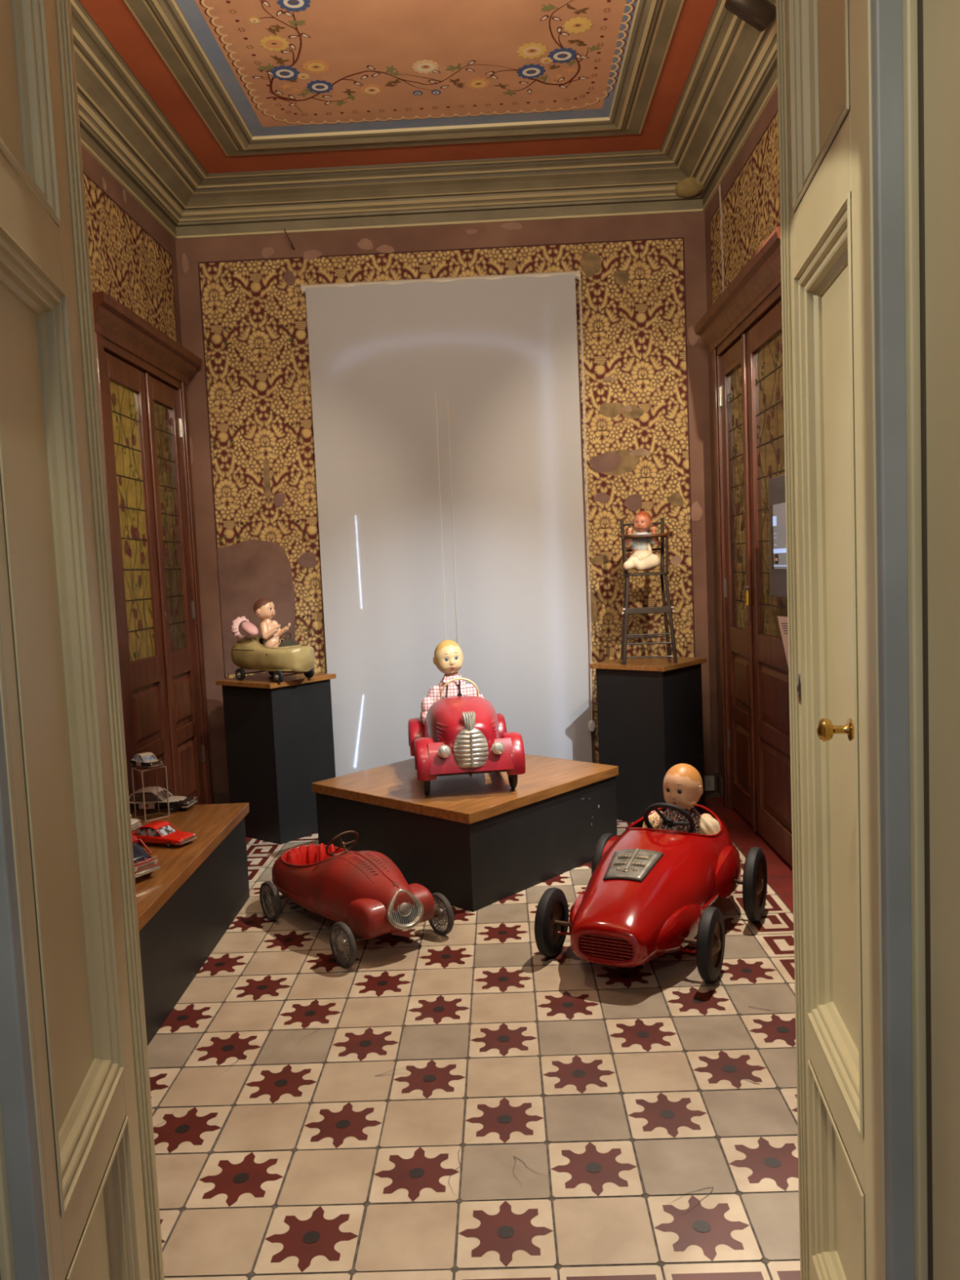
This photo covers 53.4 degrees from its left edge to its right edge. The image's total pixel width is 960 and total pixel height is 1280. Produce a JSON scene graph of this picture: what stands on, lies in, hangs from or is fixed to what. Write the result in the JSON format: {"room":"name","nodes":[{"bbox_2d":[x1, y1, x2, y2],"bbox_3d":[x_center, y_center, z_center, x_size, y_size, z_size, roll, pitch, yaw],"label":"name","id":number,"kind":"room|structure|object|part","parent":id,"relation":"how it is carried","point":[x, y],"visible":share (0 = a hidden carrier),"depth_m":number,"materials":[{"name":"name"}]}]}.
{"room":"toy museum","nodes":[
{"label":"toy museum","id":0,"kind":"room"},
{"bbox_2d":[81,145,182,345],"bbox_3d":[-1.795,-0.669,3.347,0.204,3.700,4.710,-2,4,1],"label":"wall","id":1,"kind":"structure","parent":0,"point":[133,257],"depth_m":4.67,"materials":[{"name":"paint"}]},
{"bbox_2d":[92,291,213,804],"bbox_3d":[-1.580,-0.235,4.791,0.130,2.595,1.340,-2,4,1],"label":"door","id":2,"kind":"structure","parent":1,"relation":"in","point":[144,374],"depth_m":4.75,"materials":[{"name":"brown wood"}]},
{"bbox_3d":[-1.655,-0.551,4.534,0.008,1.300,0.373,-2,4,1],"label":"glass pane","id":3,"kind":"part","parent":2,"relation":"part of","materials":[{"name":"yellow glass"}]},
{"bbox_3d":[-1.634,-1.451,4.697,0.130,0.155,1.340,-2,4,1],"label":"cornice","id":4,"kind":"part","parent":2,"relation":"part of","materials":[{"name":"brown wood"}]},
{"bbox_3d":[-1.644,-0.591,5.048,0.008,1.300,0.313,-2,4,1],"label":"glass pane","id":5,"kind":"part","parent":2,"relation":"part of","materials":[{"name":"multicoloured"}]},
{"bbox_2d":[71,0,777,239],"bbox_3d":[-0.281,-2.266,3.192,2.970,0.228,4.310,-2,4,1],"label":"trim","id":6,"kind":"structure","parent":1,"relation":"attached to","point":[731,79],"depth_m":5.10,"materials":[{"name":"brown"}]},
{"bbox_2d":[79,0,717,173],"bbox_3d":[-0.291,-2.442,3.078,3.370,0.159,4.910,-2,4,1],"label":"ceiling","id":7,"kind":"structure","parent":0,"point":[287,67],"depth_m":4.08,"materials":[{"name":"brown paint"}]},
{"bbox_2d":[123,0,684,155],"bbox_3d":[-0.270,-2.363,3.192,2.090,0.036,3.265,-2,4,1],"label":"trim","id":8,"kind":"structure","parent":7,"relation":"attached to","point":[654,23],"depth_m":4.38,"materials":[{"name":"brown"}]},
{"bbox_2d":[724,0,776,31],"bbox_3d":[0.980,-2.340,3.467,0.186,0.232,0.128,-2,4,1],"label":"spotlight","id":9,"kind":"object","parent":7,"relation":"attached to","point":[758,14],"visible":0.99,"depth_m":3.45,"materials":[{"name":"brown metal"}]},
{"bbox_2d":[175,211,718,793],"bbox_3d":[-0.170,-0.911,5.555,3.270,3.700,0.207,-2,4,1],"label":"wall","id":10,"kind":"structure","parent":0,"point":[243,309],"depth_m":5.42,"materials":[{"name":"paint"}]},
{"bbox_2d":[283,228,294,249],"bbox_3d":[-1.062,-2.235,5.328,0.045,0.091,0.097,-2,4,1],"label":"wall hook","id":11,"kind":"object","parent":10,"relation":"attached to","point":[288,237],"visible":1,"depth_m":5.28,"materials":[{"name":"brown metal"}]},
{"bbox_2d":[301,269,595,777],"bbox_3d":[-0.157,-0.557,5.408,1.553,2.937,0.105,-2,4,1],"label":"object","id":12,"kind":"object","parent":10,"relation":"attached to","point":[446,415],"visible":0.87,"depth_m":5.40,"materials":[{"name":"beige"}]},
{"bbox_3d":[0.596,-0.789,5.358,0.016,2.520,0.056,0,5,29],"label":"bead chain","id":13,"kind":"part","parent":12,"relation":"part of","materials":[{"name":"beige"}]},
{"bbox_2d":[213,773,719,804],"bbox_3d":[-0.093,0.890,5.588,2.970,0.100,0.018,-2,4,1],"label":"baseboard","id":14,"kind":"structure","parent":10,"relation":"attached to","point":[220,797],"depth_m":5.61,"materials":[{"name":"brown wood"}]},
{"bbox_2d":[704,775,714,791],"bbox_3d":[1.323,0.830,5.529,0.065,0.085,0.033,-2,4,1],"label":"wall socket","id":15,"kind":"object","parent":10,"relation":"attached to","point":[708,780],"visible":0.73,"depth_m":5.52,"materials":[{"name":"beige plastic"}]},
{"bbox_2d":[147,791,800,1279],"bbox_3d":[-0.158,1.322,1.965,3.370,0.202,7.710,-2,4,1],"label":"floor","id":16,"kind":"structure","parent":0,"point":[468,1102],"depth_m":2.44,"materials":[{"name":"tile"}]},
{"bbox_2d":[129,802,249,1045],"bbox_3d":[-1.281,0.959,3.425,0.612,0.400,1.352,-3,4,0],"label":"plinth","id":17,"kind":"object","parent":16,"relation":"on","point":[185,907],"visible":0.36,"depth_m":3.31,"materials":[{"name":"black paint"}]},
{"bbox_2d":[130,814,142,831],"bbox_3d":[-1.432,0.689,3.651,0.256,0.116,0.122,-1,5,13],"label":"toy car","id":18,"kind":"object","parent":17,"relation":"on","point":[135,823],"visible":0.13,"depth_m":3.64,"materials":[{"name":"white metal"}]},
{"bbox_2d":[132,835,160,878],"bbox_3d":[-1.193,0.703,3.136,0.287,0.145,0.130,0,5,29],"label":"toy car","id":19,"kind":"object","parent":17,"relation":"on","point":[144,864],"visible":0.26,"depth_m":3.09,"materials":[{"name":"red metal"}]},
{"bbox_2d":[135,862,156,873],"bbox_3d":[-1.076,0.731,3.073,0.008,0.015,0.085,0,5,29],"label":"radiator grille","id":20,"kind":"object","parent":19,"relation":"attached to","point":[140,867],"depth_m":3.07,"materials":[{"name":"silver metal"}]},
{"bbox_2d":[131,764,169,822],"bbox_3d":[-1.342,0.620,3.893,0.088,0.208,0.105,2,6,44],"label":"display riser","id":21,"kind":"object","parent":17,"relation":"on","point":[150,789],"visible":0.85,"depth_m":3.86,"materials":[{"name":"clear plastic"}]},
{"bbox_3d":[-1.376,0.624,3.858,0.079,0.208,0.003,2,6,44],"label":"riser panel","id":22,"kind":"part","parent":21,"relation":"part of","materials":[{"name":"clear plastic"}]},
{"bbox_2d":[129,751,163,768],"bbox_3d":[-1.359,0.488,3.890,0.161,0.055,0.073,1,6,39],"label":"toy car","id":23,"kind":"object","parent":21,"relation":"on","point":[146,759],"visible":1,"depth_m":3.87,"materials":[{"name":"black metal"}]},
{"bbox_3d":[-1.346,0.517,3.885,0.085,0.001,0.102,2,6,44],"label":"riser panel","id":24,"kind":"part","parent":21,"relation":"part of","materials":[{"name":"clear plastic"}]},
{"bbox_3d":[-1.312,0.621,3.864,0.003,0.208,0.102,2,6,44],"label":"riser panel","id":25,"kind":"part","parent":21,"relation":"part of","materials":[{"name":"clear plastic"}]},
{"bbox_2d":[128,791,197,812],"bbox_3d":[-1.379,0.670,4.026,0.349,0.091,0.123,-2,4,4],"label":"toy car","id":26,"kind":"object","parent":17,"relation":"on","point":[175,802],"visible":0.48,"depth_m":3.98,"materials":[{"name":"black metal"}]},
{"bbox_2d":[131,820,197,848],"bbox_3d":[-1.174,0.710,3.512,0.262,0.072,0.106,-1,5,21],"label":"toy car","id":27,"kind":"object","parent":17,"relation":"on","point":[154,832],"visible":0.82,"depth_m":3.48,"materials":[{"name":"red metal"}]},
{"bbox_2d":[182,835,194,842],"bbox_3d":[-1.059,0.720,3.469,0.008,0.008,0.071,-1,5,21],"label":"radiator grille","id":28,"kind":"object","parent":27,"relation":"attached to","point":[185,838],"depth_m":3.46,"materials":[{"name":"silver metal"}]},
{"bbox_2d":[215,672,336,844],"bbox_3d":[-1.062,0.607,5.092,0.444,0.825,0.444,1,6,38],"label":"plinth","id":29,"kind":"object","parent":16,"relation":"on","point":[279,739],"visible":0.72,"depth_m":4.93,"materials":[{"name":"black paint"}]},
{"bbox_2d":[231,632,315,682],"bbox_3d":[-1.072,0.082,4.954,0.512,0.243,0.257,1,6,39],"label":"toy car","id":30,"kind":"object","parent":29,"relation":"on","point":[293,658],"visible":0.93,"depth_m":4.82,"materials":[{"name":"beige metal"}]},
{"bbox_2d":[231,616,258,639],"bbox_3d":[-1.189,-0.060,4.901,0.129,0.123,0.122,1,6,39],"label":"cushion","id":31,"kind":"object","parent":30,"relation":"on","point":[248,628],"visible":1,"depth_m":4.89,"materials":[{"name":"pink fabric"}]},
{"bbox_2d":[253,597,290,647],"bbox_3d":[-1.061,-0.047,4.934,0.227,0.344,0.155,-1,5,23],"label":"doll","id":32,"kind":"object","parent":30,"relation":"in","point":[264,608],"visible":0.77,"depth_m":4.91,"materials":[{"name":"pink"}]},
{"bbox_2d":[259,830,453,968],"bbox_3d":[-0.534,0.916,3.685,0.468,0.378,0.916,-6,6,-38],"label":"car","id":33,"kind":"object","parent":16,"relation":"on","point":[366,891],"visible":1,"depth_m":3.48,"materials":[{"name":"red paint"}]},
{"bbox_3d":[-0.706,0.905,3.920,0.224,0.107,0.116,-6,6,-38],"label":"seat","id":34,"kind":"part","parent":33,"relation":"part of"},
{"bbox_2d":[386,888,423,929],"bbox_3d":[-0.266,0.947,3.363,0.152,0.132,0.063,-6,6,-39],"label":"grille","id":35,"kind":"object","parent":33,"relation":"attached to","point":[404,908],"depth_m":3.36,"materials":[{"name":"silver metal"}]},
{"bbox_2d":[311,754,618,911],"bbox_3d":[-0.055,0.825,4.460,0.999,0.400,1.024,2,6,43],"label":"plinth","id":36,"kind":"object","parent":16,"relation":"on","point":[476,841],"visible":0.88,"depth_m":4.09,"materials":[{"name":"brown wood"}]},
{"bbox_2d":[408,677,525,795],"bbox_3d":[-0.082,0.404,4.362,0.468,0.456,0.855,-3,4,-6],"label":"car","id":37,"kind":"object","parent":36,"relation":"on","point":[460,735],"visible":1,"depth_m":4.00,"materials":[{"name":"red paint"}]},
{"bbox_2d":[420,640,484,724],"bbox_3d":[-0.124,0.248,4.520,0.325,0.489,0.355,-3,4,-5],"label":"doll","id":38,"kind":"object","parent":37,"relation":"in","point":[448,658],"visible":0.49,"depth_m":4.56,"materials":[{"name":"brown"}]},
{"bbox_2d":[453,727,488,768],"bbox_3d":[-0.038,0.445,3.971,0.146,0.166,0.051,-3,4,-6],"label":"grille","id":39,"kind":"object","parent":37,"relation":"attached to","point":[470,744],"depth_m":3.96,"materials":[{"name":"silver metal"}]},
{"bbox_2d":[590,655,706,822],"bbox_3d":[0.910,0.521,5.083,0.444,0.825,0.444,1,6,41],"label":"plinth","id":40,"kind":"object","parent":16,"relation":"on","point":[650,710],"visible":0.94,"depth_m":4.93,"materials":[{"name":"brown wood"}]},
{"bbox_2d":[617,517,677,665],"bbox_3d":[0.866,-0.261,4.990,0.285,0.751,0.271,-2,4,5],"label":"high chair","id":41,"kind":"object","parent":40,"relation":"on","point":[626,611],"visible":0.99,"depth_m":4.90,"materials":[{"name":"black wood"}]},
{"bbox_3d":[0.763,-0.496,5.077,0.019,0.286,0.040,-4,5,-15],"label":"post","id":42,"kind":"part","parent":41,"relation":"part of","materials":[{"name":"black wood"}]},
{"bbox_3d":[0.775,-0.121,5.112,0.020,0.462,0.078,-5,5,-31],"label":"leg","id":43,"kind":"part","parent":41,"relation":"part of","materials":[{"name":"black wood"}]},
{"bbox_3d":[0.746,-0.432,4.909,0.017,0.185,0.016,-2,4,5],"label":"arm post","id":44,"kind":"part","parent":41,"relation":"part of","materials":[{"name":"green wood"}]},
{"bbox_3d":[0.751,-0.104,4.908,0.070,0.461,0.019,-6,6,-42],"label":"leg","id":45,"kind":"part","parent":41,"relation":"part of","materials":[{"name":"green wood"}]},
{"bbox_2d":[623,511,660,570],"bbox_3d":[0.826,-0.509,4.916,0.194,0.307,0.197,-2,4,9],"label":"doll","id":46,"kind":"object","parent":41,"relation":"on","point":[642,558],"visible":0.94,"depth_m":4.89,"materials":[{"name":"brown"}]},
{"bbox_3d":[0.860,-0.616,5.067,0.200,0.012,0.011,-2,4,5],"label":"rail","id":47,"kind":"part","parent":41,"relation":"part of","materials":[{"name":"green wood"}]},
{"bbox_3d":[0.865,-0.477,5.068,0.200,0.012,0.011,-2,4,5],"label":"rail","id":48,"kind":"part","parent":41,"relation":"part of","materials":[{"name":"green wood"}]},
{"bbox_2d":[617,530,672,538],"bbox_3d":[0.849,-0.537,4.888,0.284,0.034,0.113,-2,4,1],"label":"tray","id":49,"kind":"object","parent":41,"relation":"on","point":[666,535],"depth_m":4.85,"materials":[{"name":"brown wood"}]},
{"bbox_3d":[0.862,-0.344,4.985,0.236,0.012,0.230,-2,4,5],"label":"seat","id":50,"kind":"part","parent":41,"relation":"part of","materials":[{"name":"green wood"}]},
{"bbox_3d":[0.966,-0.504,5.058,0.019,0.286,0.040,0,5,26],"label":"post","id":51,"kind":"part","parent":41,"relation":"part of","materials":[{"name":"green wood"}]},
{"bbox_3d":[0.988,-0.129,5.093,0.020,0.462,0.078,1,6,42],"label":"leg","id":52,"kind":"part","parent":41,"relation":"part of","materials":[{"name":"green wood"}]},
{"bbox_3d":[0.956,-0.440,4.889,0.017,0.185,0.016,-2,4,5],"label":"arm post","id":53,"kind":"part","parent":41,"relation":"part of","materials":[{"name":"green wood"}]},
{"bbox_3d":[0.975,-0.112,4.887,0.019,0.461,0.070,-6,6,-37],"label":"leg","id":54,"kind":"part","parent":41,"relation":"part of","materials":[{"name":"green wood"}]},
{"bbox_2d":[533,802,767,982],"bbox_3d":[0.709,0.831,3.582,0.654,0.456,1.314,0,5,27],"label":"car","id":55,"kind":"object","parent":16,"relation":"on","point":[649,891],"visible":0.98,"depth_m":3.25,"materials":[{"name":"red metal"}]},
{"bbox_2d":[576,932,635,963],"bbox_3d":[0.401,0.973,3.031,0.197,0.093,0.024,0,5,27],"label":"grille","id":56,"kind":"object","parent":55,"relation":"attached to","point":[593,947],"depth_m":3.03,"materials":[{"name":"red metal"}]},
{"bbox_3d":[0.524,0.782,3.325,0.178,0.058,0.191,0,5,27],"label":"engine plate","id":57,"kind":"part","parent":55,"relation":"part of","materials":[{"name":"metal"}]},
{"bbox_3d":[0.771,0.952,3.398,0.131,0.076,0.903,0,5,27],"label":"moulding","id":58,"kind":"part","parent":55,"relation":"part of","materials":[{"name":"red metal"}]},
{"bbox_2d":[642,763,724,835],"bbox_3d":[0.760,0.723,3.696,0.340,0.452,0.415,-1,5,23],"label":"doll","id":59,"kind":"object","parent":55,"relation":"in","point":[682,784],"visible":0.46,"depth_m":3.72,"materials":[{"name":"plastic"}]},
{"bbox_2d":[704,86,780,777],"bbox_3d":[1.367,-0.803,3.274,0.205,3.700,4.710,-2,4,1],"label":"wall","id":60,"kind":"structure","parent":0,"point":[744,211],"depth_m":4.61,"materials":[{"name":"paint"}]},
{"bbox_2d":[716,774,723,795],"bbox_3d":[1.381,0.832,5.494,0.016,0.100,0.102,-2,4,1],"label":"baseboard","id":61,"kind":"structure","parent":60,"relation":"attached to","point":[719,779],"depth_m":5.47,"materials":[{"name":"brown wood"}]},
{"bbox_2d":[693,226,792,867],"bbox_3d":[1.251,-0.334,4.447,0.130,2.595,1.520,-2,4,1],"label":"door","id":62,"kind":"structure","parent":60,"relation":"in","point":[742,329],"depth_m":4.49,"materials":[{"name":"brown wood"}]},
{"bbox_3d":[1.298,-0.700,4.778,0.008,1.300,0.338,-2,4,1],"label":"glass pane","id":63,"kind":"part","parent":62,"relation":"part of","materials":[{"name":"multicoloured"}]},
{"bbox_3d":[1.197,-1.549,4.353,0.130,0.155,1.520,-2,4,1],"label":"cornice","id":64,"kind":"part","parent":62,"relation":"part of","materials":[{"name":"brown wood"}]},
{"bbox_2d":[744,585,749,605],"bbox_3d":[1.271,-0.212,4.546,0.025,0.098,0.027,2,6,44],"label":"door handle","id":65,"kind":"object","parent":62,"relation":"hanging from","point":[745,586],"visible":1,"depth_m":4.54,"materials":[{"name":"yellow metal"}]},
{"bbox_3d":[1.291,-0.268,4.451,0.055,2.460,1.390,-2,4,1],"label":"frame","id":66,"kind":"part","parent":62,"relation":"part of","materials":[{"name":"brown wood"}]},
{"bbox_3d":[1.286,-0.653,4.180,0.008,1.300,0.518,-2,4,1],"label":"glass pane","id":67,"kind":"part","parent":62,"relation":"part of","materials":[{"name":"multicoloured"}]},
{"bbox_2d":[768,474,787,598],"bbox_3d":[1.246,-0.419,3.861,0.043,0.495,0.415,-2,4,1],"label":"screen","id":68,"kind":"object","parent":62,"relation":"attached to","point":[776,486],"visible":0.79,"depth_m":3.94,"materials":[{"name":"grey"}]},
{"bbox_2d":[777,616,788,666],"bbox_3d":[1.266,0.043,3.839,0.135,0.285,0.003,-2,4,1],"label":"card","id":69,"kind":"object","parent":62,"relation":"attached to","point":[783,620],"visible":0.04,"depth_m":3.83,"materials":[{"name":"beige paper"}]},
{"bbox_3d":[-0.259,-0.555,0.993,3.370,3.700,0.340,-2,4,1],"label":"wall","id":70,"kind":"structure","parent":0,"visible":0},
{"bbox_2d":[0,625,54,1279],"bbox_3d":[-0.652,-0.154,0.899,0.132,2.950,0.436,-2,4,6],"label":"trim","id":71,"kind":"structure","parent":70,"relation":"attached to","point":[23,1245],"depth_m":1.13,"materials":[{"name":"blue paint"}]},
{"bbox_2d":[0,0,164,1279],"bbox_3d":[-0.627,-0.187,1.375,0.058,2.920,0.575,-3,4,-9],"label":"door","id":72,"kind":"structure","parent":70,"relation":"in","point":[58,624],"depth_m":1.46,"materials":[{"name":"beige paint"}]},
{"bbox_3d":[-0.677,-1.082,1.258,0.006,0.827,0.287,-3,4,-9],"label":"panel","id":73,"kind":"part","parent":72,"relation":"part of","materials":[{"name":"beige paint"}]},
{"bbox_3d":[-0.659,-1.083,1.261,0.038,0.915,0.375,-3,4,-9],"label":"panel moulding","id":74,"kind":"part","parent":72,"relation":"part of","materials":[{"name":"beige paint"}]},
{"bbox_3d":[-0.625,0.101,1.350,0.006,1.172,0.287,-3,4,-9],"label":"panel","id":75,"kind":"part","parent":72,"relation":"part of","materials":[{"name":"beige paint"}]},
{"bbox_3d":[-0.607,0.100,1.353,0.038,1.260,0.375,-3,4,-9],"label":"panel moulding","id":76,"kind":"part","parent":72,"relation":"part of","materials":[{"name":"beige paint"}]},
{"bbox_3d":[-0.586,0.990,1.418,0.006,0.277,0.287,-3,4,-9],"label":"panel","id":77,"kind":"part","parent":72,"relation":"part of","materials":[{"name":"beige paint"}]},
{"bbox_3d":[-0.568,0.989,1.421,0.038,0.365,0.375,-3,4,-9],"label":"panel moulding","id":78,"kind":"part","parent":72,"relation":"part of","materials":[{"name":"beige paint"}]},
{"bbox_2d":[775,0,885,1279],"bbox_3d":[0.514,-0.240,1.406,0.078,2.920,0.515,-2,4,8],"label":"door","id":79,"kind":"structure","parent":70,"relation":"in","point":[824,79],"depth_m":1.50,"materials":[{"name":"beige paint"}]},
{"bbox_3d":[0.549,0.084,1.643,0.006,0.052,0.026,-2,4,8],"label":"keyhole plate","id":80,"kind":"part","parent":79,"relation":"part of","materials":[{"name":"silver metal"}]},
{"bbox_3d":[0.486,-1.140,1.348,0.038,0.915,0.365,-2,4,8],"label":"panel moulding","id":81,"kind":"part","parent":79,"relation":"part of","materials":[{"name":"beige paint"}]},
{"bbox_3d":[0.538,0.043,1.439,0.038,1.260,0.365,-2,4,8],"label":"panel moulding","id":82,"kind":"part","parent":79,"relation":"part of","materials":[{"name":"beige paint"}]},
{"bbox_3d":[0.504,-1.141,1.345,0.006,0.827,0.277,-2,4,8],"label":"panel","id":83,"kind":"part","parent":79,"relation":"part of","materials":[{"name":"beige paint"}]},
{"bbox_3d":[0.506,0.128,1.364,0.048,0.034,0.034,-2,4,8],"label":"knob","id":84,"kind":"part","parent":79,"relation":"part of","materials":[{"name":"gold metal"}]},
{"bbox_3d":[0.577,0.932,1.508,0.038,0.365,0.365,-2,4,8],"label":"panel moulding","id":85,"kind":"part","parent":79,"relation":"part of","materials":[{"name":"beige paint"}]},
{"bbox_3d":[0.556,0.042,1.437,0.006,1.172,0.277,-2,4,8],"label":"panel","id":86,"kind":"part","parent":79,"relation":"part of","materials":[{"name":"beige paint"}]},
{"bbox_3d":[0.596,0.931,1.505,0.006,0.277,0.277,-2,4,8],"label":"panel","id":87,"kind":"part","parent":79,"relation":"part of","materials":[{"name":"beige paint"}]},
{"bbox_2d":[870,0,959,1279],"bbox_3d":[0.553,-0.212,0.956,0.132,2.950,0.436,-3,4,-3],"label":"trim","id":88,"kind":"structure","parent":70,"relation":"attached to","point":[915,44],"depth_m":1.12,"materials":[{"name":"beige paint"}]}
]}

